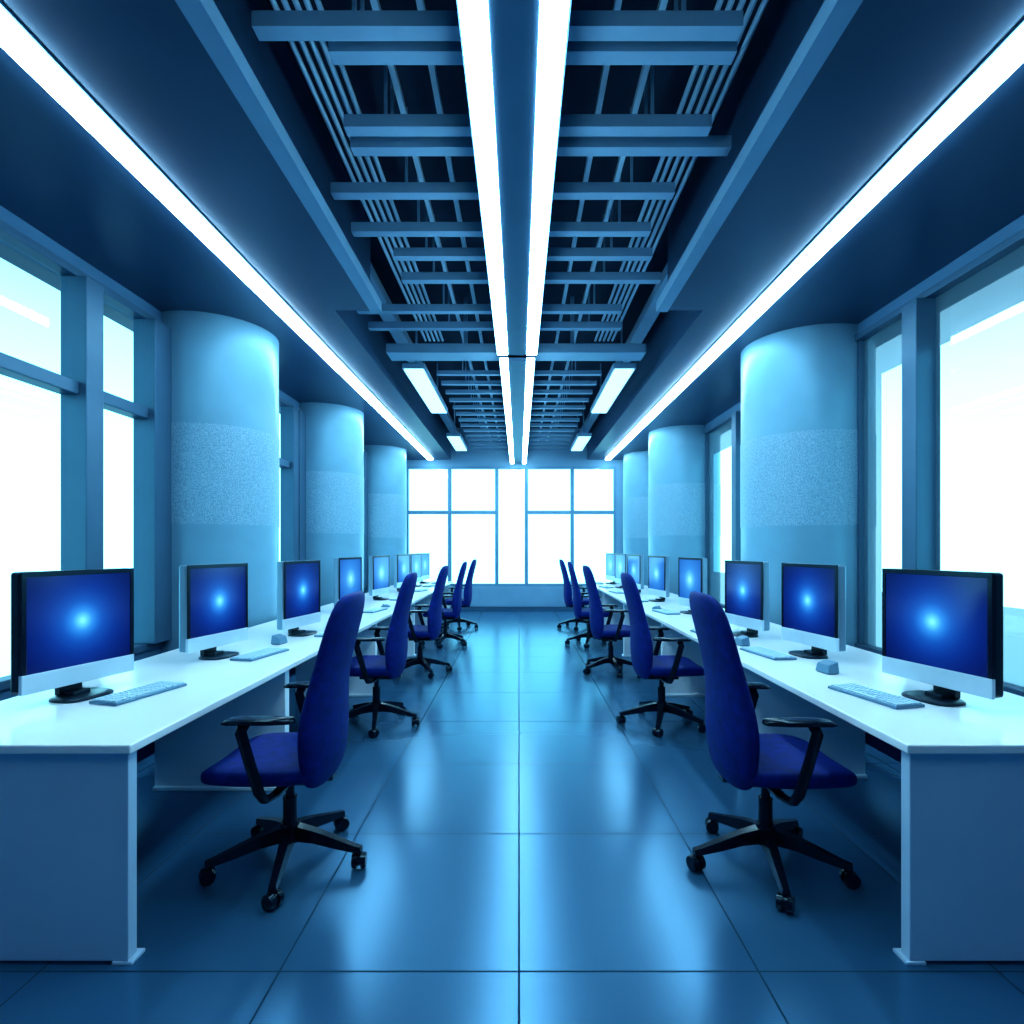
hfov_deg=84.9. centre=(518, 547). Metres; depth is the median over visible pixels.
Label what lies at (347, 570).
computer monitor
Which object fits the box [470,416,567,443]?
ceiling beam
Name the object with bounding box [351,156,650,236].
ceiling beam
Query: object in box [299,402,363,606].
column
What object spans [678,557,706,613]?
computer monitor
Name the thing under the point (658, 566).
computer monitor
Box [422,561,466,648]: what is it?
office chair
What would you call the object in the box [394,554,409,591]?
computer monitor
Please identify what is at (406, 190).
ceiling beam
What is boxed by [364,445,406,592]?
column
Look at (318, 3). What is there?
ceiling pipe
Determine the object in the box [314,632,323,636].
keyboard
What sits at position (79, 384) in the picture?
window
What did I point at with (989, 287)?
window
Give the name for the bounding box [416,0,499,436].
ceiling pipe
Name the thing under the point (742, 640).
device
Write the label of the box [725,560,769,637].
computer monitor
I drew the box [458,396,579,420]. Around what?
ceiling beam
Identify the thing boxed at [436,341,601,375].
ceiling beam
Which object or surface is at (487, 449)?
ceiling beam
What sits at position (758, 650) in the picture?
keyboard
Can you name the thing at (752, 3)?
ceiling pipe
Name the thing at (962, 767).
desk
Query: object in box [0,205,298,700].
wall
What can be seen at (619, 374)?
ceiling light
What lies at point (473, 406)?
ceiling beam
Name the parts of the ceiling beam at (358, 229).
hanger rod, hanger rod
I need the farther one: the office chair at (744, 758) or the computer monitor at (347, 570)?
the computer monitor at (347, 570)
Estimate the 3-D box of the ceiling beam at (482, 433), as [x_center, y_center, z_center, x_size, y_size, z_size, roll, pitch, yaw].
[0.000,-2.441,10.730,2.040,0.590,0.060,0,0,0]
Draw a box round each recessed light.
[0,1,433,459]
[604,19,1023,459]
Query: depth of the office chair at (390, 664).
4.36 m
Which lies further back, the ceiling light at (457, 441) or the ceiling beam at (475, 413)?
the ceiling light at (457, 441)
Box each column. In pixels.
[162,310,278,652]
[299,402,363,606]
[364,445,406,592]
[623,451,647,585]
[648,425,720,594]
[740,323,857,646]
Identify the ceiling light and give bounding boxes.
[402,316,447,412]
[446,402,467,450]
[456,0,571,354]
[499,355,535,463]
[570,402,591,450]
[590,316,635,412]
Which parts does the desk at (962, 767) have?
support panel, support panel, support panel, support panel, support panel, modesty panel, panel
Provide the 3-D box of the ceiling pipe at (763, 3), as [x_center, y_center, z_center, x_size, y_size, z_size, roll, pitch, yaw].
[1.100,-2.446,2.300,0.028,0.028,8.600,0,0,0]
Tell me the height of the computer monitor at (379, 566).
0.565 m
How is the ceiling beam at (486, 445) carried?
attached to the ceiling
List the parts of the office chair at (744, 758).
backrest, armrest, armrest, seat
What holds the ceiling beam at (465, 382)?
attached to the ceiling
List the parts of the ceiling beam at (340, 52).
hanger rod, hanger rod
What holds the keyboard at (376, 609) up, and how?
on the desk at (68, 772)
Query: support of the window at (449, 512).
in the wall at (482, 596)
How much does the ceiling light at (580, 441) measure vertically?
0.695 m
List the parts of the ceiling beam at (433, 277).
hanger rod, hanger rod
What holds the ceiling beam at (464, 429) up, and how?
attached to the ceiling
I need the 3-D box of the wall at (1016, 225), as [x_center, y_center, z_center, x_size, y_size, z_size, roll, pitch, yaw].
[3.150,-0.301,5.400,0.200,3.430,14.800,0,0,0]
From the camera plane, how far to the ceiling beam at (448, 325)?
5.57 m
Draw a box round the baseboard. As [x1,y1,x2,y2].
[450,607,587,609]
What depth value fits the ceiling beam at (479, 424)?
9.86 m
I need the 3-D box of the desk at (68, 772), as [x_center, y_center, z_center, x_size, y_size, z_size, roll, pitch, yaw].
[-1.782,1.039,6.543,0.945,0.750,9.314,0,0,0]
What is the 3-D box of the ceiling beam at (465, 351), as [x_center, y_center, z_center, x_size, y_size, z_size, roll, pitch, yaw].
[-0.030,-2.411,6.115,2.780,0.650,0.270,0,0,0]
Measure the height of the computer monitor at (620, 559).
0.565 m
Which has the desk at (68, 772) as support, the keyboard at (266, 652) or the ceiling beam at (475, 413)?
the keyboard at (266, 652)
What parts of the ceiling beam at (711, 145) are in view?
hanger rod, hanger rod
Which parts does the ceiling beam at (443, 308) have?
hanger rod, hanger rod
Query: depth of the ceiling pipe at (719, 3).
3.53 m
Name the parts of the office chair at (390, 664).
armrest, seat, armrest, backrest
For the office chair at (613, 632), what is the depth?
6.24 m
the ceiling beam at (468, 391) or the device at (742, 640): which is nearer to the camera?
the device at (742, 640)
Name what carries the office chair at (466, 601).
on the floor
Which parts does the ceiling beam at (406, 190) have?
hanger rod, hanger rod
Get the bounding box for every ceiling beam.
[175,0,381,311]
[252,0,742,40]
[328,0,736,64]
[330,107,674,199]
[344,65,711,136]
[350,76,731,155]
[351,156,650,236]
[356,271,621,313]
[368,289,621,330]
[386,296,645,360]
[394,205,651,260]
[401,214,660,283]
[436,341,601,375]
[441,361,596,385]
[445,363,592,393]
[449,361,588,401]
[453,386,584,408]
[456,388,581,415]
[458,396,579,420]
[461,403,576,426]
[463,428,574,431]
[466,416,571,435]
[468,421,569,440]
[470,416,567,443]
[471,432,566,447]
[473,432,564,450]
[656,0,862,311]
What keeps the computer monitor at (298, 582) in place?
on the desk at (68, 772)
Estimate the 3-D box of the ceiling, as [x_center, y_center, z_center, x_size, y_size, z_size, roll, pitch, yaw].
[0.000,-2.451,5.450,7.200,0.870,15.300,0,0,0]
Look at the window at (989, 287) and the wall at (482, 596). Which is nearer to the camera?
the window at (989, 287)
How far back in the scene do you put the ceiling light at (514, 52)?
2.59 m
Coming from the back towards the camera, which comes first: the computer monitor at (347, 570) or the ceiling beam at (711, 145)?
the computer monitor at (347, 570)
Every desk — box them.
[0,581,452,964]
[585,581,1023,964]
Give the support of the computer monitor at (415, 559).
on the desk at (68, 772)
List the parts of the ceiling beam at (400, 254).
hanger rod, hanger rod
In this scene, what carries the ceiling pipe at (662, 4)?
attached to the wall
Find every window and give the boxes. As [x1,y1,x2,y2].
[0,220,171,690]
[279,396,305,560]
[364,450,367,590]
[407,466,615,585]
[703,408,740,608]
[855,228,1023,696]
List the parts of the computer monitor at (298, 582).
casing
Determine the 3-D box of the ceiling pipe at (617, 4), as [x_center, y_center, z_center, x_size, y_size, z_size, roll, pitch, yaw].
[0.435,-2.406,5.350,0.030,0.040,14.700,0,0,0]
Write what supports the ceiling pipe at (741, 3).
attached to the wall
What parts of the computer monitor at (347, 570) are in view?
casing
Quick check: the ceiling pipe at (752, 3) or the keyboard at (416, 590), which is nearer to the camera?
the ceiling pipe at (752, 3)
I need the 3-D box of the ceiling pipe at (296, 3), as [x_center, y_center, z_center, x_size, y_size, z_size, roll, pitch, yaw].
[-1.000,-2.446,2.300,0.028,0.028,8.600,0,0,0]
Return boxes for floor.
[0,610,1023,1023]
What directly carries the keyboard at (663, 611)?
on the desk at (962, 767)
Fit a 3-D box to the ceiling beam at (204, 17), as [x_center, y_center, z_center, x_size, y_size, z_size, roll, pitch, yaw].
[-1.212,-2.043,1.375,0.093,0.085,6.750,0,0,0]
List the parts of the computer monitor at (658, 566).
casing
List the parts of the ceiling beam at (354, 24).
hanger rod, hanger rod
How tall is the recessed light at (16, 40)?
0.034 m
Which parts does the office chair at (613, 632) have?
backrest, armrest, seat, armrest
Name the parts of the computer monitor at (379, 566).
casing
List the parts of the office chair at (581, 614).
backrest, seat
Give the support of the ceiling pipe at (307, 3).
attached to the wall
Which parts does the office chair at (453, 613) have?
seat, armrest, backrest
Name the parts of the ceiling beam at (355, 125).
hanger rod, hanger rod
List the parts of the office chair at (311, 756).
seat, armrest, armrest, backrest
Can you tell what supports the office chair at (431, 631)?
on the floor
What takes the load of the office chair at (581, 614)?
on the floor
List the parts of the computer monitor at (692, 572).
casing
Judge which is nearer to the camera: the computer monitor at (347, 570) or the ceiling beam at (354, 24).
the ceiling beam at (354, 24)
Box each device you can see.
[271,634,287,644]
[735,635,749,645]
[815,659,838,674]
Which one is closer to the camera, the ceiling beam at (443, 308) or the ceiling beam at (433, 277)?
the ceiling beam at (433, 277)
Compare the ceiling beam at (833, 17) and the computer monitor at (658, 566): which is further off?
the computer monitor at (658, 566)
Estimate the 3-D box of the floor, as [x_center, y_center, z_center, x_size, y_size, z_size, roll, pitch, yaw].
[0.000,1.464,5.450,7.200,0.100,15.300,0,0,0]
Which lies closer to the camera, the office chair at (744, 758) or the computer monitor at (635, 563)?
the office chair at (744, 758)
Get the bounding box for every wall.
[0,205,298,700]
[407,428,622,606]
[705,215,1023,429]
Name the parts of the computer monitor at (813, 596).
casing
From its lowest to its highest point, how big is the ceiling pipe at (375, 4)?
0.040 m
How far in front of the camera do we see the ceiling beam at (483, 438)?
11.12 m
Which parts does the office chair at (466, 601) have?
seat, backrest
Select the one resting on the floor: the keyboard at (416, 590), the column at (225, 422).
the column at (225, 422)
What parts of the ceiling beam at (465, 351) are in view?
hanger rod, hanger rod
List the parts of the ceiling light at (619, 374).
suspension rod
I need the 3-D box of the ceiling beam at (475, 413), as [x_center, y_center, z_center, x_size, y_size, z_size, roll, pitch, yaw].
[0.000,-2.441,9.050,2.040,0.590,0.060,0,0,0]
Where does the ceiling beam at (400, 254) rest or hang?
attached to the ceiling
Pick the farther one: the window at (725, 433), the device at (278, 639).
the window at (725, 433)
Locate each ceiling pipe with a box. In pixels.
[269,0,426,341]
[281,0,430,341]
[292,0,434,341]
[303,0,439,341]
[314,0,443,341]
[370,0,490,436]
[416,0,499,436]
[538,0,621,436]
[547,0,667,436]
[594,0,723,341]
[598,0,734,341]
[603,0,745,341]
[607,0,756,341]
[611,0,768,341]
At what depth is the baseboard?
12.76 m
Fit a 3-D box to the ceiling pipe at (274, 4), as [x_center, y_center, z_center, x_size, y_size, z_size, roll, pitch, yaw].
[-1.100,-2.446,2.300,0.028,0.028,8.600,0,0,0]
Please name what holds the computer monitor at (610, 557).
on the desk at (962, 767)
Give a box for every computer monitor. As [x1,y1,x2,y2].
[11,568,133,703]
[179,563,247,659]
[277,560,320,636]
[334,557,361,605]
[369,555,389,599]
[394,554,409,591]
[410,554,421,586]
[418,553,429,582]
[605,553,617,583]
[615,554,626,587]
[627,554,643,592]
[648,556,668,601]
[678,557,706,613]
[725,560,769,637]
[781,563,845,658]
[882,568,1002,706]
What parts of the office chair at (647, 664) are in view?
backrest, armrest, armrest, seat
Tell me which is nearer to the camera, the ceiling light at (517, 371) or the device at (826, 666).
the device at (826, 666)
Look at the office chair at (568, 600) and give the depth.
9.72 m
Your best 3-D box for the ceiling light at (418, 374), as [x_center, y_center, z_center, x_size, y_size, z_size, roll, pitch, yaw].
[-1.210,-2.389,7.450,0.260,0.695,2.100,0,0,0]
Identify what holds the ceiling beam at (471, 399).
attached to the ceiling
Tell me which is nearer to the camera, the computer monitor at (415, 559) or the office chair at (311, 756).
the office chair at (311, 756)
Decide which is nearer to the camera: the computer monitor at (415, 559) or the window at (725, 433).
the window at (725, 433)
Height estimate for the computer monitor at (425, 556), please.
0.565 m
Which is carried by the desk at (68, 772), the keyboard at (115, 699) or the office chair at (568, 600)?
the keyboard at (115, 699)
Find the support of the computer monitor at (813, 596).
on the desk at (962, 767)
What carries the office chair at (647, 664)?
on the floor
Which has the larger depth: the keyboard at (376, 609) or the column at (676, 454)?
the column at (676, 454)
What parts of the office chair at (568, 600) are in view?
backrest, seat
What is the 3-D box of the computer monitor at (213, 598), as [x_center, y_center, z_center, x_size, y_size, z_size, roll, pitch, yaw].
[-1.835,0.381,3.421,0.180,0.565,0.500,0,0,12]
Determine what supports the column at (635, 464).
on the floor
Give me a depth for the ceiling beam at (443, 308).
5.16 m
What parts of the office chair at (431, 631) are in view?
armrest, seat, armrest, backrest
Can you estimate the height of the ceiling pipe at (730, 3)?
0.028 m
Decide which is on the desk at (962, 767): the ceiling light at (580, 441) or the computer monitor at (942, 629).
the computer monitor at (942, 629)
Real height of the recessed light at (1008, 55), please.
0.034 m
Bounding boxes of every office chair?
[199,591,366,911]
[349,572,419,737]
[404,565,451,678]
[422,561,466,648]
[441,559,477,630]
[557,559,588,630]
[565,561,608,647]
[583,565,632,677]
[616,572,705,736]
[686,591,860,913]
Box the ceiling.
[0,0,1023,459]
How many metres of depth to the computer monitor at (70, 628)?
2.45 m
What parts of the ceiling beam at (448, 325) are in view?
hanger rod, hanger rod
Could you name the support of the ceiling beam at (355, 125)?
attached to the ceiling
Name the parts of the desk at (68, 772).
panel, modesty panel, support panel, support panel, support panel, support panel, support panel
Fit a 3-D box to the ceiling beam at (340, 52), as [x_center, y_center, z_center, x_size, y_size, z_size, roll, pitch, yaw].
[0.060,-2.461,2.500,1.800,0.550,0.070,0,0,0]
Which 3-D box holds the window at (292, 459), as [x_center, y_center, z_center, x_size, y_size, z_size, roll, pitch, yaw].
[-3.040,-0.541,6.800,0.180,2.750,2.000,0,0,0]
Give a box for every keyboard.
[89,681,186,705]
[230,647,288,661]
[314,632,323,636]
[363,607,387,612]
[414,589,427,591]
[609,590,623,593]
[652,609,680,614]
[740,646,796,659]
[828,683,924,708]
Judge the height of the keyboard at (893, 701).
0.018 m
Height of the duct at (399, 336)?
0.100 m
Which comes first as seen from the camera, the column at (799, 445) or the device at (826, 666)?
the device at (826, 666)
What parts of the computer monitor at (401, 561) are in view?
casing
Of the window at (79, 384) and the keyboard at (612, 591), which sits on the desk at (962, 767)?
the keyboard at (612, 591)

